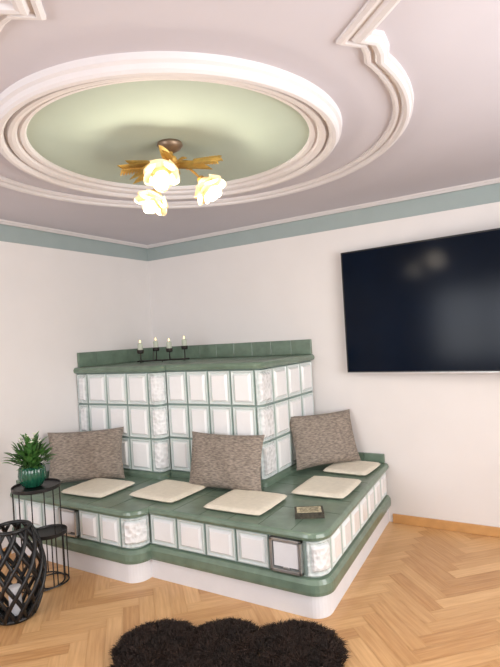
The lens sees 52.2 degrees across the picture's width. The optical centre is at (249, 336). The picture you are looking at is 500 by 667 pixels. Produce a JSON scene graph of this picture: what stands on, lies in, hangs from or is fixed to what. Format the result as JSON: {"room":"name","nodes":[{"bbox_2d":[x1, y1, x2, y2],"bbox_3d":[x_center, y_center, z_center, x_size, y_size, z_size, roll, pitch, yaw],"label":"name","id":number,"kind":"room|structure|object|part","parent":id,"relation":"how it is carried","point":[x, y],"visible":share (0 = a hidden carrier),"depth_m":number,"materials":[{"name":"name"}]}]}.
{"room":"living room","nodes":[
{"label":"living room","id":0,"kind":"room"},
{"bbox_2d":[0,241,153,553],"bbox_3d":[-2.566,0.452,3.026,0.250,2.600,6.100,-3,0,31],"label":"wall","id":1,"kind":"structure","parent":0,"point":[56,305],"depth_m":4.29,"materials":[{"name":"paint"}]},
{"bbox_2d":[0,0,499,244],"bbox_3d":[-0.452,-1.035,1.685,5.200,0.120,5.900,-3,0,31],"label":"ceiling","id":2,"kind":"structure","parent":0,"point":[448,51],"depth_m":1.99,"materials":[{"name":"paint"}]},
{"bbox_2d":[0,51,341,199],"bbox_3d":[-0.389,-0.950,2.604,1.700,0.058,1.700,-3,0,31],"label":"ceiling medallion","id":3,"kind":"object","parent":2,"relation":"attached to","point":[70,125],"depth_m":2.30,"materials":[{"name":"white paint"}]},
{"bbox_2d":[117,138,225,215],"bbox_3d":[-0.395,-0.800,2.574,0.514,0.348,0.467,-3,0,31],"label":"ceiling lamp","id":4,"kind":"object","parent":3,"relation":"hanging from","point":[160,174],"depth_m":2.53,"materials":[{"name":"white glass"}]},
{"bbox_2d":[0,0,413,208],"bbox_3d":[-0.266,-0.969,2.091,2.340,0.034,3.396,-3,0,-14],"label":"trim","id":5,"kind":"structure","parent":2,"relation":"attached to","point":[361,32],"depth_m":2.13,"materials":[{"name":"white paint"}]},
{"bbox_2d":[0,521,499,666],"bbox_3d":[-0.232,1.566,1.644,5.470,0.001,6.361,-3,0,31],"label":"floor","id":6,"kind":"structure","parent":0,"point":[399,616],"depth_m":2.88,"materials":[{"name":"brown wood"}]},
{"bbox_2d":[0,520,46,625],"bbox_3d":[-1.382,1.370,2.983,0.361,0.527,0.360,-3,0,31],"label":"lantern","id":7,"kind":"object","parent":6,"relation":"on","point":[16,611],"visible":1,"depth_m":2.93,"materials":[{"name":"black wicker"}]},
{"bbox_2d":[11,478,65,592],"bbox_3d":[-1.399,1.308,3.383,0.306,0.651,0.306,-3,0,31],"label":"side table","id":8,"kind":"object","parent":6,"relation":"on","point":[49,484],"visible":0.63,"depth_m":3.34,"materials":[{"name":"black metal"}]},
{"bbox_2d":[3,431,55,488],"bbox_3d":[-1.462,0.818,3.392,0.341,0.359,0.354,-3,0,31],"label":"potted plant","id":9,"kind":"object","parent":8,"relation":"on","point":[31,472],"visible":1,"depth_m":3.34,"materials":[{"name":"green plant"}]},
{"bbox_3d":[-1.444,0.926,3.385,0.177,0.140,0.174,-3,0,31],"label":"pot","id":10,"kind":"part","parent":9,"relation":"part of","materials":[{"name":"green ceramic"}]},
{"bbox_2d":[30,524,69,589],"bbox_3d":[-1.327,1.459,3.391,0.230,0.341,0.230,-3,0,31],"label":"side table","id":11,"kind":"object","parent":6,"relation":"on","point":[47,532],"visible":0.66,"depth_m":3.40,"materials":[{"name":"black metal"}]},
{"bbox_2d":[10,339,390,618],"bbox_3d":[-0.336,0.824,3.967,2.531,1.495,1.695,-3,0,31],"label":"bench","id":12,"kind":"object","parent":6,"relation":"on","point":[274,559],"visible":0.84,"depth_m":3.65,"materials":[{"name":"tile"}]},
{"bbox_2d":[48,427,124,482],"bbox_3d":[-1.313,0.955,4.090,0.602,0.400,0.199,-3,0,-8],"label":"throw pillow","id":13,"kind":"object","parent":12,"relation":"on","point":[86,455],"visible":0.95,"depth_m":4.03,"materials":[{"name":"grey fabric"}]},
{"bbox_2d":[61,478,134,498],"bbox_3d":[-1.133,1.130,3.817,0.428,0.035,0.389,-3,0,31],"label":"seat pad","id":14,"kind":"object","parent":12,"relation":"on","point":[100,488],"visible":1,"depth_m":3.75,"materials":[{"name":"beige fabric"}]},
{"bbox_2d":[137,337,189,362],"bbox_3d":[-0.793,0.118,4.630,0.478,0.223,0.124,-3,0,0],"label":"candle holder","id":15,"kind":"object","parent":12,"relation":"on","point":[184,346],"visible":1,"depth_m":4.62,"materials":[{"name":"metal"}]},
{"bbox_2d":[129,479,205,502],"bbox_3d":[-0.579,1.097,3.631,0.426,0.035,0.407,-3,0,31],"label":"seat pad","id":16,"kind":"object","parent":12,"relation":"on","point":[167,491],"visible":0.98,"depth_m":3.57,"materials":[{"name":"beige fabric"}]},
{"bbox_2d":[73,354,314,486],"bbox_3d":[-0.470,0.666,4.428,1.836,0.905,1.036,-3,0,31],"label":"stove","id":17,"kind":"object","parent":12,"relation":"in","point":[158,405],"depth_m":4.02,"materials":[{"name":"white tile"}]},
{"bbox_3d":[-0.318,1.126,3.966,2.530,0.050,1.694,-3,0,31],"label":"bench seat","id":18,"kind":"part","parent":12,"relation":"part of","materials":[{"name":"green tile"}]},
{"bbox_2d":[189,431,264,490],"bbox_3d":[-0.177,0.893,3.639,0.622,0.390,0.198,-3,0,28],"label":"throw pillow","id":19,"kind":"object","parent":12,"relation":"on","point":[231,462],"visible":0.95,"depth_m":3.56,"materials":[{"name":"grey fabric"}]},
{"bbox_2d":[204,489,286,515],"bbox_3d":[-0.025,1.065,3.293,0.432,0.035,0.403,-3,0,31],"label":"seat pad","id":20,"kind":"object","parent":12,"relation":"on","point":[255,503],"visible":1,"depth_m":3.23,"materials":[{"name":"beige fabric"}]},
{"bbox_2d":[294,506,324,518],"bbox_3d":[0.351,1.043,3.027,0.170,0.033,0.126,-3,0,3],"label":"book","id":21,"kind":"object","parent":12,"relation":"on","point":[301,512],"visible":1,"depth_m":2.98,"materials":[{"name":"paper"}]},
{"bbox_2d":[291,476,360,498],"bbox_3d":[0.530,1.032,3.504,0.387,0.035,0.426,-3,0,31],"label":"seat pad","id":22,"kind":"object","parent":12,"relation":"on","point":[316,486],"visible":1,"depth_m":3.44,"materials":[{"name":"beige fabric"}]},
{"bbox_2d":[323,461,379,475],"bbox_3d":[0.793,1.016,3.964,0.362,0.035,0.362,-3,0,31],"label":"seat pad","id":23,"kind":"object","parent":12,"relation":"on","point":[358,468],"visible":0.95,"depth_m":3.89,"materials":[{"name":"beige fabric"}]},
{"bbox_2d":[289,409,360,470],"bbox_3d":[0.591,0.813,4.055,0.575,0.399,0.215,-3,0,-18],"label":"throw pillow","id":24,"kind":"object","parent":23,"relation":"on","point":[321,439],"visible":0.99,"depth_m":3.99,"materials":[{"name":"grey fabric"}]},
{"bbox_2d":[108,616,349,666],"bbox_3d":[-0.149,1.509,2.200,1.244,0.100,1.136,-3,0,8],"label":"sheepskin rug","id":25,"kind":"object","parent":6,"relation":"on","point":[228,642],"visible":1,"depth_m":2.45,"materials":[{"name":"brown fur"}]},
{"bbox_2d":[148,202,499,536],"bbox_3d":[1.149,0.233,4.181,4.900,2.600,0.250,-3,0,31],"label":"wall","id":26,"kind":"structure","parent":0,"point":[437,434],"depth_m":4.20,"materials":[{"name":"paint"}]},
{"bbox_2d":[0,183,499,260],"bbox_3d":[-0.444,-0.900,1.685,4.900,0.150,5.600,-3,0,31],"label":"trim","id":27,"kind":"structure","parent":26,"relation":"attached to","point":[486,194],"depth_m":4.31,"materials":[{"name":"teal paint"}]},
{"bbox_2d":[0,178,499,248],"bbox_3d":[-0.446,-0.963,1.678,4.890,0.024,5.590,-3,0,31],"label":"trim","id":28,"kind":"structure","parent":26,"relation":"attached to","point":[495,180],"depth_m":4.26,"materials":[{"name":"white paint"}]},
{"bbox_2d":[341,228,499,372],"bbox_3d":[1.499,-0.234,3.704,1.720,0.980,0.142,-3,0,36],"label":"television","id":29,"kind":"object","parent":26,"relation":"attached to","point":[432,305],"visible":1,"depth_m":3.77,"materials":[{"name":"glass"}]},
{"bbox_2d":[393,514,499,537],"bbox_3d":[2.191,1.388,3.432,2.460,0.070,0.018,-3,0,31],"label":"baseboard","id":30,"kind":"structure","parent":26,"relation":"attached to","point":[492,531],"depth_m":3.85,"materials":[{"name":"brown wood"}]}
]}

